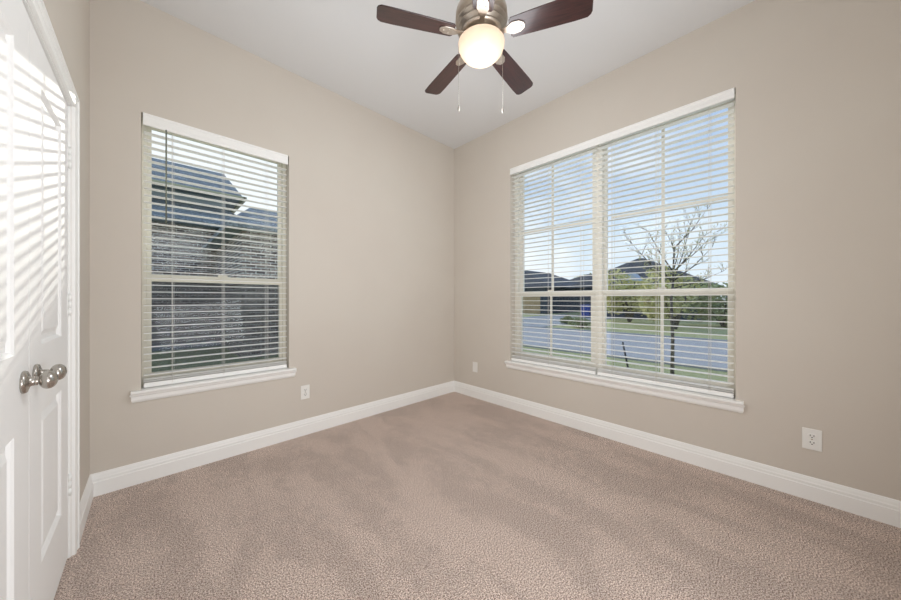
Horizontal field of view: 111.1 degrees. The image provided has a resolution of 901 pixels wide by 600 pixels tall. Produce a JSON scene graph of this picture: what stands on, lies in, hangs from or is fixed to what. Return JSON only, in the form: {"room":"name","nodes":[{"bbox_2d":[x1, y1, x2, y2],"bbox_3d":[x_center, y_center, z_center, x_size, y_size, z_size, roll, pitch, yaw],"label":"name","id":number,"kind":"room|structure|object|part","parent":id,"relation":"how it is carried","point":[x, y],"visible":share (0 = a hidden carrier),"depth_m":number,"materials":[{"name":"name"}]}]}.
{"room":"empty bedroom","nodes":[
{"label":"empty bedroom","id":0,"kind":"room"},
{"bbox_2d":[27,0,89,499],"bbox_3d":[-0.905,-0.365,0.473,0.120,3.060,3.619,0,0,-44],"label":"wall","id":1,"kind":"structure","parent":0,"point":[70,19],"depth_m":1.65,"materials":[{"name":"paint"}]},
{"bbox_2d":[0,0,58,599],"bbox_3d":[-1.062,0.144,0.730,0.101,2.018,0.626,0,0,-44],"label":"door","id":2,"kind":"structure","parent":1,"relation":"in","point":[16,381],"depth_m":0.85,"materials":[{"name":"white paint"}]},
{"bbox_3d":[-1.215,0.243,0.930,0.043,0.054,0.054,0,0,-44],"label":"knob","id":3,"kind":"part","parent":2,"relation":"part of","materials":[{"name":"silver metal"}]},
{"bbox_2d":[29,18,71,599],"bbox_3d":[-1.502,0.144,1.185,0.101,2.018,0.628,0,0,-44],"label":"door","id":4,"kind":"structure","parent":1,"relation":"in","point":[50,156],"depth_m":1.11,"materials":[{"name":"white paint"}]},
{"bbox_3d":[-1.307,0.243,1.025,0.043,0.054,0.054,0,0,-44],"label":"knob","id":5,"kind":"part","parent":4,"relation":"part of","materials":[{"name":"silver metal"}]},
{"bbox_2d":[22,0,79,558],"bbox_3d":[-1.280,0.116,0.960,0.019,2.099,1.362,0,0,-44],"label":"trim","id":6,"kind":"structure","parent":1,"relation":"attached to","point":[38,8],"depth_m":1.41,"materials":[{"name":"white paint"}]},
{"bbox_2d":[80,475,92,540],"bbox_3d":[-1.935,1.099,1.635,0.016,0.133,0.517,0,0,-44],"label":"baseboard","id":7,"kind":"structure","parent":1,"relation":"attached to","point":[87,497],"depth_m":1.63,"materials":[{"name":"white paint"}]},
{"bbox_2d":[90,0,453,473],"bbox_3d":[-1.215,-0.365,2.809,3.684,3.060,0.170,0,0,-44],"label":"wall","id":8,"kind":"structure","parent":0,"point":[370,197],"depth_m":2.58,"materials":[{"name":"paint"}]},
{"bbox_2d":[129,367,296,402],"bbox_3d":[-1.668,0.614,2.280,0.971,0.077,0.129,0,0,-44],"label":"window sill","id":9,"kind":"structure","parent":8,"relation":"attached to","point":[177,389],"depth_m":2.18,"materials":[{"name":"white paint"}]},
{"bbox_2d":[141,118,285,386],"bbox_3d":[-1.742,-0.306,2.357,0.869,1.768,0.083,0,0,-44],"label":"window","id":10,"kind":"structure","parent":8,"relation":"in","point":[145,283],"depth_m":2.12,"materials":[{"name":"beige plastic"}]},
{"bbox_3d":[-1.754,-0.647,2.369,0.821,1.058,0.030,0,0,-44],"label":"sash","id":11,"kind":"part","parent":10,"relation":"part of","materials":[{"name":"beige plastic"}]},
{"bbox_3d":[-1.731,0.194,2.345,0.821,0.720,0.032,0,0,-44],"label":"sash","id":12,"kind":"part","parent":10,"relation":"part of","materials":[{"name":"beige plastic"}]},
{"bbox_2d":[143,112,287,387],"bbox_3d":[-1.671,-0.308,2.283,0.851,1.758,0.083,0,0,-44],"label":"window blind","id":13,"kind":"object","parent":10,"relation":"attached to","point":[166,125],"visible":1,"depth_m":2.23,"materials":[{"name":"white plastic"}]},
{"bbox_3d":[-1.883,-0.287,2.096,0.010,1.685,0.057,0,0,-44],"label":"ladder cord","id":14,"kind":"part","parent":13,"relation":"part of","materials":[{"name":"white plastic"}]},
{"bbox_3d":[-1.681,0.556,2.292,0.845,0.030,0.054,0,0,-44],"label":"rail","id":15,"kind":"part","parent":13,"relation":"part of","materials":[{"name":"white plastic"}]},
{"bbox_3d":[-1.683,-0.287,2.290,0.010,1.685,0.057,0,0,-44],"label":"ladder cord","id":16,"kind":"part","parent":13,"relation":"part of","materials":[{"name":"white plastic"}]},
{"bbox_2d":[90,381,453,496],"bbox_3d":[-1.032,1.099,2.857,3.014,0.133,0.016,0,0,-44],"label":"baseboard","id":17,"kind":"structure","parent":8,"relation":"attached to","point":[122,477],"depth_m":2.33,"materials":[{"name":"white paint"}]},
{"bbox_2d":[301,385,309,399],"bbox_3d":[-1.247,0.800,2.653,0.073,0.118,0.009,0,0,-44],"label":"wall outlet","id":18,"kind":"object","parent":8,"relation":"attached to","point":[305,390],"visible":1,"depth_m":2.65,"materials":[{"name":"white plastic"}]},
{"bbox_2d":[140,0,754,148],"bbox_3d":[-0.065,-1.945,1.405,3.984,0.100,3.789,0,0,-44],"label":"ceiling","id":19,"kind":"structure","parent":0,"point":[341,47],"depth_m":2.30,"materials":[{"name":"white paint"}]},
{"bbox_2d":[376,0,592,113],"bbox_3d":[0.169,-1.435,1.654,1.023,0.918,1.033,0,0,-44],"label":"ceiling fan","id":20,"kind":"object","parent":19,"relation":"hanging from","point":[481,26],"visible":1,"depth_m":1.55,"materials":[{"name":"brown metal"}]},
{"bbox_3d":[-0.169,-1.379,1.537,0.386,0.006,0.122,0,12,-15],"label":"blade","id":21,"kind":"part","parent":20,"relation":"part of","materials":[{"name":"brown wood"}]},
{"bbox_3d":[-0.025,-1.379,1.913,0.122,0.006,0.386,-14,8,-32],"label":"blade","id":22,"kind":"part","parent":20,"relation":"part of","materials":[{"name":"brown wood"}]},
{"bbox_3d":[0.043,-1.181,1.626,0.003,0.332,0.004,0,0,-44],"label":"pull chain","id":23,"kind":"part","parent":20,"relation":"part of","materials":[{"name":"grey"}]},
{"bbox_3d":[0.162,-1.301,1.626,0.242,0.104,0.242,0,0,-44],"label":"lamp shade","id":24,"kind":"part","parent":20,"relation":"part of","materials":[{"name":"white glass"}]},
{"bbox_3d":[0.144,-1.379,1.283,0.122,0.006,0.386,12,1,3],"label":"blade","id":25,"kind":"part","parent":20,"relation":"part of","materials":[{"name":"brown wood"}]},
{"bbox_3d":[0.274,-1.176,1.626,0.003,0.342,0.004,0,0,-44],"label":"pull chain","id":26,"kind":"part","parent":20,"relation":"part of","materials":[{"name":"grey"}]},
{"bbox_3d":[0.378,-1.379,1.893,0.122,0.006,0.386,-15,-10,38],"label":"blade","id":27,"kind":"part","parent":20,"relation":"part of","materials":[{"name":"brown wood"}]},
{"bbox_3d":[0.482,-1.379,1.503,0.386,0.006,0.122,0,-12,21],"label":"blade","id":28,"kind":"part","parent":20,"relation":"part of","materials":[{"name":"brown wood"}]},
{"bbox_2d":[54,392,900,599],"bbox_3d":[-0.067,1.205,1.285,3.815,0.080,3.620,0,0,-44],"label":"floor","id":29,"kind":"structure","parent":0,"point":[453,495],"depth_m":1.60,"materials":[{"name":"carpet"}]},
{"bbox_2d":[454,0,900,500],"bbox_3d":[1.365,-0.365,2.669,0.170,3.060,3.619,0,0,-44],"label":"wall","id":30,"kind":"structure","parent":0,"point":[816,83],"depth_m":1.89,"materials":[{"name":"paint"}]},
{"bbox_2d":[473,362,476,371],"bbox_3d":[0.289,0.805,3.654,0.007,0.118,0.073,0,0,-44],"label":"wall outlet","id":31,"kind":"object","parent":30,"relation":"attached to","point":[474,363],"visible":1,"depth_m":3.65,"materials":[{"name":"white plastic"}]},
{"bbox_2d":[515,145,599,371],"bbox_3d":[1.035,-0.363,3.070,0.083,2.052,0.887,0,0,-44],"label":"window","id":32,"kind":"structure","parent":30,"relation":"in","point":[595,295],"depth_m":3.01,"materials":[{"name":"white plastic"}]},
{"bbox_2d":[510,138,597,373],"bbox_3d":[0.966,-0.365,3.000,0.076,2.042,0.882,0,0,-44],"label":"window blind","id":33,"kind":"object","parent":32,"relation":"attached to","point":[589,144],"visible":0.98,"depth_m":2.95,"materials":[{"name":"white plastic"}]},
{"bbox_3d":[0.967,-0.344,3.012,0.057,1.969,0.010,0,0,-44],"label":"ladder cord","id":34,"kind":"part","parent":33,"relation":"part of","materials":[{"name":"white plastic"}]},
{"bbox_3d":[0.971,0.641,3.008,0.054,0.030,0.868,0,0,-44],"label":"rail","id":35,"kind":"part","parent":33,"relation":"part of","materials":[{"name":"white plastic"}]},
{"bbox_3d":[1.023,0.273,3.059,0.032,0.702,0.808,0,0,-44],"label":"sash","id":36,"kind":"part","parent":32,"relation":"part of","materials":[{"name":"white plastic"}]},
{"bbox_3d":[1.047,-0.701,3.082,0.030,1.348,0.808,0,0,-44],"label":"sash","id":37,"kind":"part","parent":32,"relation":"part of","materials":[{"name":"white plastic"}]},
{"bbox_2d":[504,360,744,412],"bbox_3d":[1.266,0.700,2.677,0.129,0.080,1.866,0,0,-44],"label":"window sill","id":38,"kind":"structure","parent":30,"relation":"attached to","point":[703,399],"depth_m":2.41,"materials":[{"name":"white paint"}]},
{"bbox_2d":[600,94,735,396],"bbox_3d":[1.652,-0.363,2.433,0.083,2.052,0.887,0,0,-44],"label":"window","id":39,"kind":"structure","parent":30,"relation":"in","point":[731,293],"depth_m":2.39,"materials":[{"name":"white plastic"}]},
{"bbox_2d":[595,88,734,397],"bbox_3d":[1.579,-0.365,2.366,0.076,2.042,0.882,0,0,-44],"label":"window blind","id":40,"kind":"object","parent":39,"relation":"attached to","point":[728,95],"visible":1,"depth_m":2.30,"materials":[{"name":"white plastic"}]},
{"bbox_3d":[1.367,-0.344,2.599,0.057,1.969,0.010,0,0,-44],"label":"ladder cord","id":41,"kind":"part","parent":40,"relation":"part of","materials":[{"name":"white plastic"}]},
{"bbox_3d":[1.586,-0.344,2.372,0.057,1.969,0.010,0,0,-44],"label":"ladder cord","id":42,"kind":"part","parent":40,"relation":"part of","materials":[{"name":"white fabric"}]},
{"bbox_3d":[1.587,0.641,2.371,0.054,0.030,0.868,0,0,-44],"label":"rail","id":43,"kind":"part","parent":40,"relation":"part of","materials":[{"name":"white plastic"}]},
{"bbox_3d":[1.803,-0.344,2.148,0.057,1.969,0.010,0,0,-44],"label":"ladder cord","id":44,"kind":"part","parent":40,"relation":"part of","materials":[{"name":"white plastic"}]},
{"bbox_3d":[1.640,0.281,2.421,0.032,0.718,0.841,0,0,-44],"label":"sash","id":45,"kind":"part","parent":39,"relation":"part of","materials":[{"name":"white plastic"}]},
{"bbox_3d":[1.663,-0.701,2.444,0.030,1.348,0.841,0,0,-44],"label":"sash","id":46,"kind":"part","parent":39,"relation":"part of","materials":[{"name":"white plastic"}]},
{"bbox_2d":[454,381,900,527],"bbox_3d":[1.239,1.099,2.666,0.016,0.133,3.449,0,0,-44],"label":"baseboard","id":47,"kind":"structure","parent":30,"relation":"attached to","point":[886,510],"depth_m":2.06,"materials":[{"name":"white paint"}]},
{"bbox_2d":[802,427,821,451],"bbox_3d":[2.092,0.813,1.788,0.009,0.122,0.076,0,0,-44],"label":"wall outlet","id":48,"kind":"object","parent":30,"relation":"attached to","point":[811,438],"visible":1,"depth_m":1.79,"materials":[{"name":"white plastic"}]},
{"bbox_2d":[808,440,816,445],"bbox_3d":[2.091,0.833,1.787,0.003,0.027,0.034,0,0,-44],"label":"socket","id":49,"kind":"object","parent":48,"relation":"attached to","point":[810,442],"depth_m":1.78,"materials":[{"name":"white plastic"}]},
{"bbox_2d":[808,433,816,438],"bbox_3d":[2.091,0.793,1.787,0.003,0.027,0.034,0,0,-44],"label":"socket","id":50,"kind":"object","parent":48,"relation":"attached to","point":[810,435],"depth_m":1.78,"materials":[{"name":"white plastic"}]},
{"label":"outside","id":51,"kind":"structure","parent":0,"visible":0},
{"bbox_2d":[152,306,727,381],"bbox_3d":[5.922,1.615,37.029,120.000,0.300,135.000,0,0,-44],"label":"ground","id":52,"kind":"structure","parent":51,"point":[617,320],"depth_m":8.46,"materials":[{"name":"green plant"}]},
{"bbox_2d":[152,158,277,358],"bbox_3d":[-12.501,-1.885,9.473,14.000,6.700,13.800,0,0,-44],"label":"brick house","id":53,"kind":"structure","parent":52,"relation":"on","point":[214,305],"depth_m":9.91,"materials":[{"name":"grey brick"}]},
{"bbox_2d":[523,270,583,313],"bbox_3d":[10.093,-0.910,36.960,11.100,4.750,10.100,0,0,-44],"label":"house","id":54,"kind":"structure","parent":52,"relation":"on","point":[572,303],"depth_m":32.13,"materials":[{"name":"grey"}]},
{"bbox_3d":[7.807,0.365,32.175,0.080,2.200,3.400,0,0,-44],"label":"garage door","id":55,"kind":"part","parent":54,"relation":"part of","materials":[{"name":"beige"}]},
{"bbox_2d":[559,314,571,323],"bbox_3d":[6.846,1.201,18.195,0.717,0.614,0.821,0,0,-44],"label":"leafy shrub","id":56,"kind":"object","parent":52,"relation":"on","point":[565,317],"visible":0.7,"depth_m":18.11,"materials":[{"name":"green plant"}]},
{"bbox_2d":[568,316,590,328],"bbox_3d":[6.683,1.192,15.617,1.383,0.673,1.001,0,0,30],"label":"leafy shrub","id":57,"kind":"object","parent":52,"relation":"on","point":[575,322],"visible":0.76,"depth_m":15.55,"materials":[{"name":"green plant"}]},
{"bbox_2d":[570,274,591,281],"bbox_3d":[20.330,-0.960,42.270,10.000,4.850,9.700,0,0,-44],"label":"house","id":58,"kind":"structure","parent":52,"relation":"on","point":[581,278],"depth_m":41.42,"materials":[{"name":"grey"}]},
{"bbox_2d":[523,343,727,371],"bbox_3d":[-6.128,1.465,18.419,0.200,0.100,125.000,0,0,-44],"label":"curb","id":59,"kind":"object","parent":52,"relation":"on","point":[523,343],"depth_m":7.35,"materials":[{"name":"concrete"}]},
{"bbox_2d":[523,325,727,340],"bbox_3d":[-1.959,1.465,22.451,0.200,0.100,125.000,0,0,-44],"label":"curb","id":60,"kind":"object","parent":52,"relation":"on","point":[523,325],"depth_m":12.41,"materials":[{"name":"concrete"}]},
{"bbox_2d":[622,342,628,367],"bbox_3d":[3.462,1.157,6.097,0.162,0.623,0.036,0,0,-1],"label":"stake","id":61,"kind":"object","parent":52,"relation":"on","point":[622,342],"visible":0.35,"depth_m":6.08,"materials":[{"name":"grey"}]},
{"bbox_2d":[607,269,653,321],"bbox_3d":[11.367,-0.236,19.718,2.910,3.464,3.832,0,0,-44],"label":"leafy tree","id":62,"kind":"object","parent":52,"relation":"on","point":[632,306],"visible":0.51,"depth_m":19.45,"materials":[{"name":"green plant"}]},
{"bbox_3d":[11.434,0.128,19.692,1.372,2.736,1.287,0,0,-31],"label":"stem","id":63,"kind":"part","parent":62,"relation":"part of","materials":[{"name":"green plant"}]},
{"bbox_2d":[567,258,724,319],"bbox_3d":[16.240,-0.935,26.002,9.500,4.800,9.600,0,0,-44],"label":"house","id":64,"kind":"structure","parent":52,"relation":"on","point":[580,285],"depth_m":24.27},
{"bbox_2d":[637,266,700,328],"bbox_3d":[10.485,-0.124,15.338,2.407,3.231,2.794,0,0,-26],"label":"leafy tree","id":65,"kind":"object","parent":52,"relation":"on","point":[645,305],"visible":0.49,"depth_m":14.91,"materials":[{"name":"green plant"}]},
{"bbox_3d":[10.910,0.269,14.880,0.681,2.444,1.221,0,0,-41],"label":"stem","id":66,"kind":"part","parent":65,"relation":"part of","materials":[{"name":"green plant"}]},
{"bbox_2d":[623,201,727,373],"bbox_3d":[4.288,-0.256,5.663,2.564,3.443,1.018,0,0,-9],"label":"bare tree","id":67,"kind":"object","parent":52,"relation":"on","point":[686,235],"visible":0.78,"depth_m":5.63,"materials":[{"name":"brown plant"}]},
{"bbox_2d":[682,281,727,326],"bbox_3d":[14.420,0.266,16.443,4.062,2.586,2.787,0,0,38],"label":"leafy shrub","id":68,"kind":"object","parent":52,"relation":"on","point":[699,306],"visible":0.35,"depth_m":16.35,"materials":[{"name":"green plant"}]},
{"bbox_3d":[14.536,0.665,16.680,0.898,1.687,1.189,0,0,-19],"label":"stem","id":69,"kind":"part","parent":68,"relation":"part of","materials":[{"name":"green plant"}]},
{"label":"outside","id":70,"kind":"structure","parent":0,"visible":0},
{"bbox_2d":[523,314,612,326],"bbox_3d":[7.481,1.465,22.400,13.300,0.060,5.400,0,0,-44],"label":"driveway","id":71,"kind":"structure","parent":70,"point":[537,319],"depth_m":20.63,"materials":[{"name":"concrete"}]},
{"bbox_2d":[580,305,590,315],"bbox_3d":[10.585,0.935,24.010,0.780,1.000,0.780,0,0,-44],"label":"bin","id":72,"kind":"object","parent":71,"relation":"on","point":[583,307],"visible":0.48,"depth_m":23.76,"materials":[{"name":"blue paint"}]},
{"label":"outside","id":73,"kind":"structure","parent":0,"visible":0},
{"bbox_2d":[152,340,222,351],"bbox_3d":[-11.129,1.465,6.904,9.600,0.060,1.600,0,0,-44],"label":"strip","id":74,"kind":"object","parent":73,"point":[190,346],"visible":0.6,"depth_m":9.54,"materials":[{"name":"concrete"}]},
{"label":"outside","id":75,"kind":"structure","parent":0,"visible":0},
{"bbox_2d":[523,326,727,367],"bbox_3d":[-4.044,1.470,20.435,5.600,0.050,125.000,0,0,-44],"label":"street","id":76,"kind":"structure","parent":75,"point":[624,337],"depth_m":9.60,"materials":[{"name":"grey asphalt"}]}
]}

